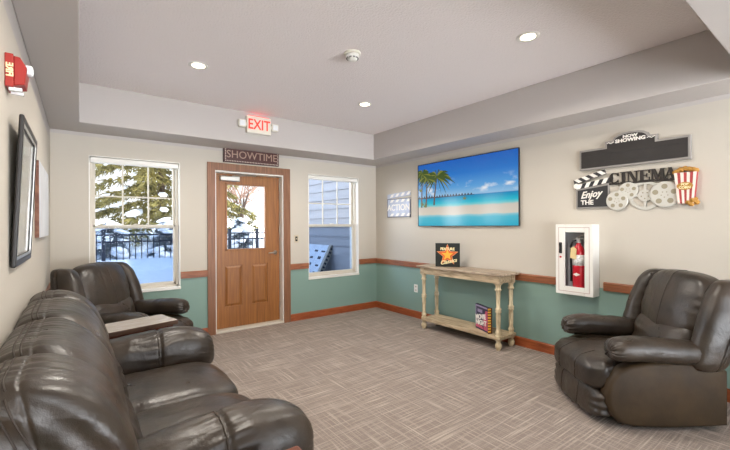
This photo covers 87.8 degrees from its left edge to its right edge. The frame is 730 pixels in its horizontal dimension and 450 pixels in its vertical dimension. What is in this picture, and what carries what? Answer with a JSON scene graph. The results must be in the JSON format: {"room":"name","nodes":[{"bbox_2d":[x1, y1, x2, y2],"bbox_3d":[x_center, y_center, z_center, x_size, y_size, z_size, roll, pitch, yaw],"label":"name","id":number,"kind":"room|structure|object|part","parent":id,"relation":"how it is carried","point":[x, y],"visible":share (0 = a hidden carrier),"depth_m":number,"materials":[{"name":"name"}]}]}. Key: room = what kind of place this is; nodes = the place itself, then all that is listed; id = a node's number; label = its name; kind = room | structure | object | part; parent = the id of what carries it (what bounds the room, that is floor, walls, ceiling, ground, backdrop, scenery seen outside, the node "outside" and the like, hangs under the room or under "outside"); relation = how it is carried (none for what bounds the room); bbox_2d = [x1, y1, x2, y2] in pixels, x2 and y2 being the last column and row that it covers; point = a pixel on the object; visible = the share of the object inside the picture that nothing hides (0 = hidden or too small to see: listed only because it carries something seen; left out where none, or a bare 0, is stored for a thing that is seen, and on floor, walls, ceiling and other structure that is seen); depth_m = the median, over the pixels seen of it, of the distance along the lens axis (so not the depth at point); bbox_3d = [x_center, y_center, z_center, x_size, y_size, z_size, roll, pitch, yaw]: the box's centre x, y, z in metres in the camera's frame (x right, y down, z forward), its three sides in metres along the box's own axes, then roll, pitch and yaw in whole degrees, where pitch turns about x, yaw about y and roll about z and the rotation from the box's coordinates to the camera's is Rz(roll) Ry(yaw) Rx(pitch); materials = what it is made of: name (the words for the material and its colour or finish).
{"room":"community tv lounge","nodes":[
{"label":"community tv lounge","id":0,"kind":"room"},
{"bbox_2d":[0,0,49,347],"bbox_3d":[-0.864,-0.036,0.592,0.200,2.800,8.384,0,0,-37],"label":"wall","id":1,"kind":"structure","parent":0,"point":[18,285],"depth_m":1.69,"materials":[{"name":"beige paint"}]},
{"bbox_2d":[5,52,33,96],"bbox_3d":[-1.418,-0.613,1.562,0.084,0.142,0.112,0,0,-37],"label":"fire alarm strobe","id":2,"kind":"object","parent":1,"relation":"attached to","point":[17,74],"visible":1,"depth_m":1.52,"materials":[{"name":"red plastic"}]},
{"bbox_3d":[-1.442,-0.618,1.545,0.026,0.132,0.110,0,0,-37],"label":"plate","id":3,"kind":"part","parent":2,"relation":"part of","materials":[{"name":"red plastic"}]},
{"bbox_2d":[11,114,36,267],"bbox_3d":[-1.635,-0.144,1.830,0.046,0.645,0.630,0,0,-37],"label":"framed picture","id":4,"kind":"object","parent":1,"relation":"attached to","point":[23,213],"visible":1,"depth_m":1.77,"materials":[{"name":"black"}]},
{"bbox_2d":[17,128,33,256],"bbox_3d":[-1.640,-0.144,1.827,0.006,0.585,0.570,3,-2,-37],"label":"framed print","id":5,"kind":"object","parent":4,"relation":"attached to","point":[26,210],"depth_m":1.87},
{"bbox_2d":[35,160,48,237],"bbox_3d":[-2.430,-0.173,2.859,0.024,0.510,0.920,0,0,-37],"label":"print","id":6,"kind":"object","parent":1,"relation":"attached to","point":[41,179],"visible":0.92,"depth_m":2.63},
{"bbox_2d":[50,129,375,328],"bbox_3d":[-1.560,-0.032,5.164,4.188,2.800,0.240,0,0,-37],"label":"wall","id":7,"kind":"structure","parent":0,"point":[70,151],"depth_m":4.64,"materials":[{"name":"green"}]},
{"bbox_2d":[89,155,180,292],"bbox_3d":[-2.602,0.008,4.321,0.888,1.502,0.174,0,0,-37],"label":"window","id":8,"kind":"structure","parent":7,"relation":"in","point":[167,285],"depth_m":4.36,"materials":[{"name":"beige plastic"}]},
{"bbox_3d":[-2.641,-0.337,4.370,0.816,0.747,0.030,0,0,-37],"label":"sash","id":9,"kind":"part","parent":8,"relation":"part of","materials":[{"name":"beige plastic"}]},
{"bbox_3d":[-2.616,0.351,4.343,0.816,0.713,0.030,0,0,-37],"label":"sash","id":10,"kind":"part","parent":8,"relation":"part of","materials":[{"name":"beige plastic"}]},
{"bbox_2d":[181,270,207,278],"bbox_3d":[-2.073,0.596,4.613,0.304,0.080,0.020,0,0,-37],"label":"trim","id":11,"kind":"structure","parent":7,"relation":"attached to","point":[203,273],"depth_m":4.60,"materials":[{"name":"brown wood"}]},
{"bbox_2d":[207,162,290,335],"bbox_3d":[-1.578,0.288,5.136,1.118,2.160,0.262,0,0,-37],"label":"door","id":12,"kind":"structure","parent":7,"relation":"in","point":[248,288],"depth_m":5.12,"materials":[{"name":"brown wood"}]},
{"bbox_3d":[-1.743,0.794,5.019,0.230,0.540,0.030,0,0,-37],"label":"raised panel","id":13,"kind":"part","parent":12,"relation":"part of","materials":[{"name":"brown wood"}]},
{"bbox_3d":[-1.598,-0.658,5.056,0.336,0.046,0.068,0,0,-40],"label":"closer arm","id":14,"kind":"part","parent":12,"relation":"part of","materials":[{"name":"silver metal"}]},
{"bbox_3d":[-1.457,0.792,5.233,0.224,0.540,0.030,0,0,-37],"label":"raised panel","id":15,"kind":"part","parent":12,"relation":"part of","materials":[{"name":"brown wood"}]},
{"bbox_2d":[223,148,278,166],"bbox_3d":[-1.496,-0.907,5.027,0.744,0.196,0.056,0,0,-37],"label":"sign","id":16,"kind":"object","parent":7,"relation":"attached to","point":[229,155],"visible":0.85,"depth_m":4.99,"materials":[{"name":"red wood"}]},
{"bbox_2d":[294,235,298,242],"bbox_3d":[-0.981,0.193,5.435,0.072,0.116,0.020,0,0,-37],"label":"light switch","id":17,"kind":"object","parent":7,"relation":"attached to","point":[296,237],"visible":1,"depth_m":5.43,"materials":[{"name":"beige plastic"}]},
{"bbox_2d":[291,263,308,269],"bbox_3d":[-0.942,0.590,5.465,0.292,0.080,0.020,0,0,-37],"label":"trim","id":18,"kind":"structure","parent":7,"relation":"attached to","point":[300,265],"depth_m":5.46,"materials":[{"name":"brown wood"}]},
{"bbox_2d":[308,174,358,279],"bbox_3d":[-0.512,0.019,5.894,0.916,1.553,0.174,0,0,-37],"label":"window","id":19,"kind":"structure","parent":7,"relation":"in","point":[346,272],"depth_m":6.01,"materials":[{"name":"beige plastic"}]},
{"bbox_3d":[-0.551,-0.350,5.944,0.844,0.751,0.030,0,0,-37],"label":"sash","id":20,"kind":"part","parent":19,"relation":"part of","materials":[{"name":"beige plastic"}]},
{"bbox_3d":[-0.526,0.364,5.916,0.844,0.760,0.030,0,0,-37],"label":"sash","id":21,"kind":"part","parent":19,"relation":"part of","materials":[{"name":"beige plastic"}]},
{"bbox_2d":[291,301,375,321],"bbox_3d":[-0.429,1.312,5.850,1.568,0.100,0.016,0,0,-37],"label":"baseboard","id":22,"kind":"structure","parent":7,"relation":"attached to","point":[330,311],"depth_m":5.78,"materials":[{"name":"brown wood"}]},
{"bbox_2d":[359,258,375,263],"bbox_3d":[0.051,0.585,6.212,0.360,0.080,0.020,0,0,-37],"label":"trim","id":23,"kind":"structure","parent":7,"relation":"attached to","point":[370,260],"depth_m":6.19,"materials":[{"name":"brown wood"}]},
{"bbox_2d":[309,179,349,270],"bbox_3d":[-0.728,-0.221,7.391,0.230,3.570,2.316,0,0,-37],"label":"wall","id":24,"kind":"structure","parent":0,"point":[339,237],"depth_m":7.08,"materials":[{"name":"blue"}]},
{"bbox_2d":[11,0,729,165],"bbox_3d":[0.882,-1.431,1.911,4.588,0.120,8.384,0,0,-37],"label":"ceiling","id":25,"kind":"structure","parent":0,"point":[418,60],"depth_m":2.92,"materials":[{"name":"white paint"}]},
{"bbox_2d":[188,61,208,69],"bbox_3d":[-1.414,-1.355,3.221,0.160,0.010,0.160,0,0,-37],"label":"recessed light","id":26,"kind":"object","parent":25,"relation":"in","point":[193,64],"visible":1,"depth_m":3.21,"materials":[{"name":"white paint"}]},
{"bbox_2d":[238,115,277,135],"bbox_3d":[-1.291,-1.211,4.603,0.498,0.209,0.059,0,0,-37],"label":"exit sign","id":27,"kind":"object","parent":25,"relation":"attached to","point":[253,124],"visible":1,"depth_m":4.58,"materials":[{"name":"beige plastic"}]},
{"bbox_2d":[344,49,360,61],"bbox_3d":[-0.100,-1.335,3.009,0.134,0.062,0.134,0,0,-37],"label":"smoke detector","id":28,"kind":"object","parent":25,"relation":"attached to","point":[352,55],"visible":1,"depth_m":2.97,"materials":[{"name":"beige plastic"}]},
{"bbox_3d":[-0.100,-1.358,3.009,0.134,0.016,0.134,0,0,-37],"label":"plate","id":29,"kind":"part","parent":28,"relation":"part of","materials":[{"name":"beige plastic"}]},
{"bbox_2d":[358,102,371,106],"bbox_3d":[-0.002,-1.362,4.275,0.160,0.010,0.160,0,0,-37],"label":"recessed light","id":30,"kind":"object","parent":25,"relation":"in","point":[362,104],"visible":1,"depth_m":4.26,"materials":[{"name":"white paint"}]},
{"bbox_2d":[516,31,539,42],"bbox_3d":[1.185,-1.368,2.757,0.160,0.010,0.160,0,0,-37],"label":"recessed light","id":31,"kind":"object","parent":25,"relation":"in","point":[528,36],"visible":1,"depth_m":2.75,"materials":[{"name":"white paint"}]},
{"bbox_2d":[211,307,729,449],"bbox_3d":[0.897,1.415,1.911,4.588,0.120,8.384,0,0,-37],"label":"floor","id":32,"kind":"structure","parent":0,"point":[374,378],"depth_m":3.17,"materials":[{"name":"carpet"}]},
{"bbox_2d":[50,262,192,326],"bbox_3d":[-2.261,0.864,3.688,1.003,1.016,0.890,0,0,5],"label":"recliner","id":33,"kind":"object","parent":32,"relation":"on","point":[114,288],"visible":0.48,"depth_m":3.67,"materials":[{"name":"brown leather"}]},
{"bbox_3d":[-2.203,1.135,4.018,0.757,0.432,0.115,0,0,5],"label":"panel","id":34,"kind":"part","parent":33,"relation":"part of","materials":[{"name":"brown leather"}]},
{"bbox_2d":[171,317,192,326],"bbox_3d":[-2.123,1.028,3.678,0.720,0.229,0.682,0,0,5],"label":"seat cushion","id":35,"kind":"object","parent":33,"relation":"on","point":[182,321],"depth_m":3.81,"materials":[{"name":"brown leather"}]},
{"bbox_2d":[105,314,177,339],"bbox_3d":[-1.743,1.053,2.858,0.298,0.632,0.532,0,0,39],"label":"end table","id":36,"kind":"object","parent":32,"relation":"on","point":[127,327],"visible":0.33,"depth_m":2.83,"materials":[{"name":"brown wood"}]},
{"bbox_2d":[0,290,313,449],"bbox_3d":[-1.077,0.860,1.886,1.026,0.950,1.826,0,0,-37],"label":"loveseat","id":37,"kind":"object","parent":32,"relation":"on","point":[65,385],"visible":1,"depth_m":1.39,"materials":[{"name":"brown leather"}]},
{"bbox_2d":[124,362,237,412],"bbox_3d":[-1.165,1.005,2.220,0.734,0.236,0.605,0,0,-37],"label":"seat cushion","id":38,"kind":"object","parent":37,"relation":"on","point":[150,385],"depth_m":2.17,"materials":[{"name":"brown leather"}]},
{"bbox_2d":[136,393,250,436],"bbox_3d":[-0.811,1.004,1.746,0.736,0.239,0.605,0,0,-37],"label":"seat cushion","id":39,"kind":"object","parent":37,"relation":"on","point":[154,417],"depth_m":1.85,"materials":[{"name":"brown leather"}]},
{"bbox_2d":[287,446,301,449],"bbox_3d":[-0.354,1.062,1.018,0.558,0.600,0.338,0,0,-37],"label":"end table","id":40,"kind":"object","parent":32,"relation":"on","point":[294,447],"visible":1,"depth_m":1.29,"materials":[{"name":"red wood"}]},
{"bbox_2d":[416,264,519,350],"bbox_3d":[1.208,0.940,4.636,0.364,0.828,1.270,0,0,-37],"label":"console table","id":41,"kind":"object","parent":32,"relation":"on","point":[498,277],"visible":0.99,"depth_m":4.41,"materials":[{"name":"brown wood"}]},
{"bbox_3d":[0.777,0.995,5.000,0.072,0.722,0.072,0,0,-37],"label":"leg","id":42,"kind":"part","parent":41,"relation":"part of","materials":[{"name":"brown wood"}]},
{"bbox_3d":[0.972,0.994,5.146,0.072,0.722,0.072,0,0,-37],"label":"leg","id":43,"kind":"part","parent":41,"relation":"part of","materials":[{"name":"brown wood"}]},
{"bbox_2d":[435,243,459,266],"bbox_3d":[1.048,0.376,4.817,0.304,0.300,0.034,0,0,19],"label":"sign","id":44,"kind":"object","parent":41,"relation":"on","point":[446,254],"visible":1,"depth_m":4.81,"materials":[{"name":"brown"}]},
{"bbox_2d":[421,314,515,340],"bbox_3d":[1.217,1.223,4.620,0.321,0.038,1.165,0,0,-37],"label":"shelf","id":45,"kind":"object","parent":41,"relation":"attached to","point":[455,323],"depth_m":4.56,"materials":[{"name":"brown wood"}]},
{"bbox_2d":[475,303,491,333],"bbox_3d":[1.353,1.060,4.340,0.048,0.285,0.286,0,0,-14],"label":"sign","id":46,"kind":"object","parent":41,"relation":"on","point":[483,314],"visible":1,"depth_m":4.29,"materials":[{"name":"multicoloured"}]},
{"bbox_3d":[1.445,0.992,4.113,0.072,0.722,0.072,0,0,-37],"label":"leg","id":47,"kind":"part","parent":41,"relation":"part of","materials":[{"name":"brown wood"}]},
{"bbox_3d":[1.640,0.991,4.260,0.072,0.722,0.072,0,0,-37],"label":"leg","id":48,"kind":"part","parent":41,"relation":"part of","materials":[{"name":"brown wood"}]},
{"bbox_2d":[554,268,729,427],"bbox_3d":[2.029,0.842,2.861,1.003,1.016,0.890,0,0,3],"label":"recliner","id":49,"kind":"object","parent":32,"relation":"on","point":[664,362],"visible":1,"depth_m":2.50,"materials":[{"name":"brown leather"}]},
{"bbox_2d":[554,337,620,387],"bbox_3d":[1.893,1.008,2.868,0.720,0.229,0.682,0,0,3],"label":"seat cushion","id":50,"kind":"object","parent":49,"relation":"on","point":[585,359],"depth_m":2.74,"materials":[{"name":"brown leather"}]},
{"bbox_3d":[2.020,1.114,3.194,0.757,0.432,0.115,0,0,3],"label":"panel","id":51,"kind":"part","parent":49,"relation":"part of","materials":[{"name":"brown leather"}]},
{"bbox_3d":[1.981,1.114,2.530,0.757,0.432,0.115,0,0,3],"label":"panel","id":52,"kind":"part","parent":49,"relation":"part of","materials":[{"name":"brown leather"}]},
{"bbox_2d":[376,93,729,388],"bbox_3d":[2.642,-0.053,3.231,0.200,2.800,8.384,0,0,-37],"label":"wall","id":53,"kind":"structure","parent":0,"point":[633,241],"depth_m":3.91,"materials":[{"name":"green"}]},
{"bbox_2d":[387,190,410,217],"bbox_3d":[0.524,-0.323,5.860,0.016,0.394,0.537,0,0,-37],"label":"sign","id":54,"kind":"object","parent":53,"relation":"attached to","point":[400,207],"visible":1,"depth_m":5.84,"materials":[{"name":"metal"}]},
{"bbox_2d":[414,284,417,292],"bbox_3d":[0.748,0.926,5.579,0.008,0.116,0.072,0,0,-37],"label":"wall outlet","id":55,"kind":"object","parent":53,"relation":"attached to","point":[415,285],"visible":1,"depth_m":5.58,"materials":[{"name":"white plastic"}]},
{"bbox_2d":[376,258,555,284],"bbox_3d":[1.096,0.579,5.106,0.020,0.080,3.044,0,0,-37],"label":"trim","id":56,"kind":"structure","parent":53,"relation":"attached to","point":[522,277],"depth_m":4.24,"materials":[{"name":"brown wood"}]},
{"bbox_2d":[418,147,519,225],"bbox_3d":[1.256,-0.429,4.875,0.034,0.882,1.582,0,0,-37],"label":"television","id":57,"kind":"object","parent":53,"relation":"attached to","point":[480,189],"visible":1,"depth_m":4.74,"materials":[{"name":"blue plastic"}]},
{"bbox_2d":[418,169,473,207],"bbox_3d":[1.066,-0.527,5.103,0.001,0.546,0.972,0,0,-37],"label":"picture","id":58,"kind":"object","parent":57,"relation":"attached to","point":[437,188],"depth_m":5.08,"materials":[{"name":"blue"}]},
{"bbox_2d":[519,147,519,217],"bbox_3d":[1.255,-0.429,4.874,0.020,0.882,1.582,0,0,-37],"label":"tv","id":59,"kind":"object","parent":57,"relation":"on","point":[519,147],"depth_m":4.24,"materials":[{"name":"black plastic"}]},
{"bbox_2d":[376,301,729,402],"bbox_3d":[2.635,1.297,3.070,0.016,0.100,8.144,0,0,-37],"label":"baseboard","id":60,"kind":"structure","parent":53,"relation":"attached to","point":[520,341],"depth_m":4.25,"materials":[{"name":"brown wood"}]},
{"bbox_2d":[556,224,598,297],"bbox_3d":[2.059,0.332,3.698,0.171,0.684,0.345,0,0,-37],"label":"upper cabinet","id":61,"kind":"object","parent":53,"relation":"attached to","point":[565,233],"visible":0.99,"depth_m":3.65,"materials":[{"name":"white metal"}]},
{"bbox_3d":[1.929,0.223,3.754,0.031,0.109,0.028,0,0,-37],"label":"pull handle","id":62,"kind":"part","parent":61,"relation":"part of","materials":[{"name":"black plastic"}]},
{"bbox_2d":[570,234,584,287],"bbox_3d":[2.074,0.370,3.695,0.107,0.574,0.146,0,0,-37],"label":"fire extinguisher","id":63,"kind":"object","parent":61,"relation":"in","point":[577,259],"visible":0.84,"depth_m":3.66,"materials":[{"name":"red metal"}]},
{"bbox_3d":[2.089,0.130,3.678,0.032,0.094,0.099,0,0,-37],"label":"valve handle","id":64,"kind":"part","parent":63,"relation":"part of","materials":[{"name":"silver metal"}]},
{"bbox_2d":[603,282,633,293],"bbox_3d":[3.664,0.566,1.695,0.020,0.080,4.705,0,0,-37],"label":"trim","id":65,"kind":"structure","parent":53,"relation":"attached to","point":[607,286],"depth_m":3.47,"materials":[{"name":"brown wood"}]},
{"bbox_2d":[580,130,691,170],"bbox_3d":[2.368,-0.688,3.388,0.042,0.307,0.848,0,0,-37],"label":"board","id":66,"kind":"object","parent":53,"relation":"attached to","point":[636,147],"visible":1,"depth_m":3.33,"materials":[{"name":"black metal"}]},
{"bbox_2d":[573,166,699,209],"bbox_3d":[2.359,-0.331,3.385,0.062,0.388,0.963,0,0,-37],"label":"sign","id":67,"kind":"object","parent":53,"relation":"attached to","point":[594,194],"visible":1,"depth_m":3.33,"materials":[{"name":"silver painted metal"}]},
{"label":"outside","id":68,"kind":"structure","parent":0,"visible":0},
{"bbox_2d":[96,229,263,283],"bbox_3d":[-8.539,0.872,16.337,24.000,1.457,26.000,0,0,-37],"label":"snow","id":69,"kind":"object","parent":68,"point":[150,269],"visible":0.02,"depth_m":6.70,"materials":[{"name":"white snow"}]},
{"bbox_2d":[96,220,133,259],"bbox_3d":[-5.057,0.500,7.587,1.108,1.225,0.987,0,0,34],"label":"bush","id":70,"kind":"object","parent":69,"relation":"on","point":[107,222],"visible":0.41,"depth_m":7.43,"materials":[{"name":"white plant"}]},
{"bbox_2d":[142,217,172,257],"bbox_3d":[-4.225,0.462,8.192,1.107,1.285,1.109,0,0,18],"label":"bush","id":71,"kind":"object","parent":69,"relation":"on","point":[164,221],"visible":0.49,"depth_m":7.98,"materials":[{"name":"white plant"}]},
{"bbox_2d":[95,163,259,246],"bbox_3d":[-5.871,-2.543,10.740,5.645,7.467,5.486,0,0,-43],"label":"spruce tree","id":72,"kind":"object","parent":69,"relation":"on","point":[158,208],"visible":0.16,"depth_m":9.74,"materials":[{"name":"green plant"}]},
{"bbox_2d":[96,228,263,261],"bbox_3d":[-4.610,0.581,7.042,6.376,1.005,0.076,0,0,-37],"label":"picket fence","id":73,"kind":"object","parent":69,"relation":"on","point":[103,234],"visible":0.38,"depth_m":7.34,"materials":[{"name":"black metal"}]},
{"bbox_3d":[-5.269,0.502,6.545,1.190,0.670,0.024,0,0,-37],"label":"picket panel","id":74,"kind":"part","parent":73,"relation":"part of","materials":[{"name":"black metal"}]},
{"bbox_3d":[-4.770,0.582,6.921,0.076,1.005,0.076,0,0,-37],"label":"post","id":75,"kind":"part","parent":73,"relation":"part of","materials":[{"name":"black metal"}]},
{"bbox_3d":[-4.167,0.496,7.375,1.450,0.670,0.024,0,0,-37],"label":"picket panel","id":76,"kind":"part","parent":73,"relation":"part of","materials":[{"name":"black metal"}]},
{"bbox_3d":[-2.956,0.573,8.287,0.076,1.005,0.076,0,0,-37],"label":"post","id":77,"kind":"part","parent":73,"relation":"part of","materials":[{"name":"black metal"}]},
{"bbox_3d":[-2.709,0.489,8.473,0.560,0.670,0.024,0,0,-37],"label":"picket panel","id":78,"kind":"part","parent":73,"relation":"part of","materials":[{"name":"black metal"}]},
{"bbox_3d":[-2.461,0.570,8.660,0.076,1.005,0.076,0,0,-37],"label":"post","id":79,"kind":"part","parent":73,"relation":"part of","materials":[{"name":"black metal"}]},
{"bbox_2d":[227,218,259,248],"bbox_3d":[-3.062,0.455,9.173,1.136,1.289,1.128,0,0,-37],"label":"bush","id":80,"kind":"object","parent":69,"relation":"on","point":[240,224],"visible":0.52,"depth_m":9.00,"materials":[{"name":"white plant"}]},
{"bbox_2d":[227,185,261,217],"bbox_3d":[-5.096,-0.857,15.013,2.071,3.286,2.563,0,0,8],"label":"bare tree","id":81,"kind":"object","parent":69,"relation":"on","point":[232,191],"visible":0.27,"depth_m":14.93,"materials":[{"name":"brown plant"}]},
{"bbox_2d":[309,244,332,272],"bbox_3d":[-1.162,0.870,7.413,0.667,1.159,1.212,0,0,-37],"label":"panel","id":82,"kind":"object","parent":69,"relation":"on","point":[319,255],"visible":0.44,"depth_m":7.18,"materials":[{"name":"grey"}]},
{"bbox_3d":[-1.162,0.870,7.414,0.667,1.159,1.210,0,0,-37],"label":"frame","id":83,"kind":"part","parent":82,"relation":"part of","materials":[{"name":"grey"}]}
]}

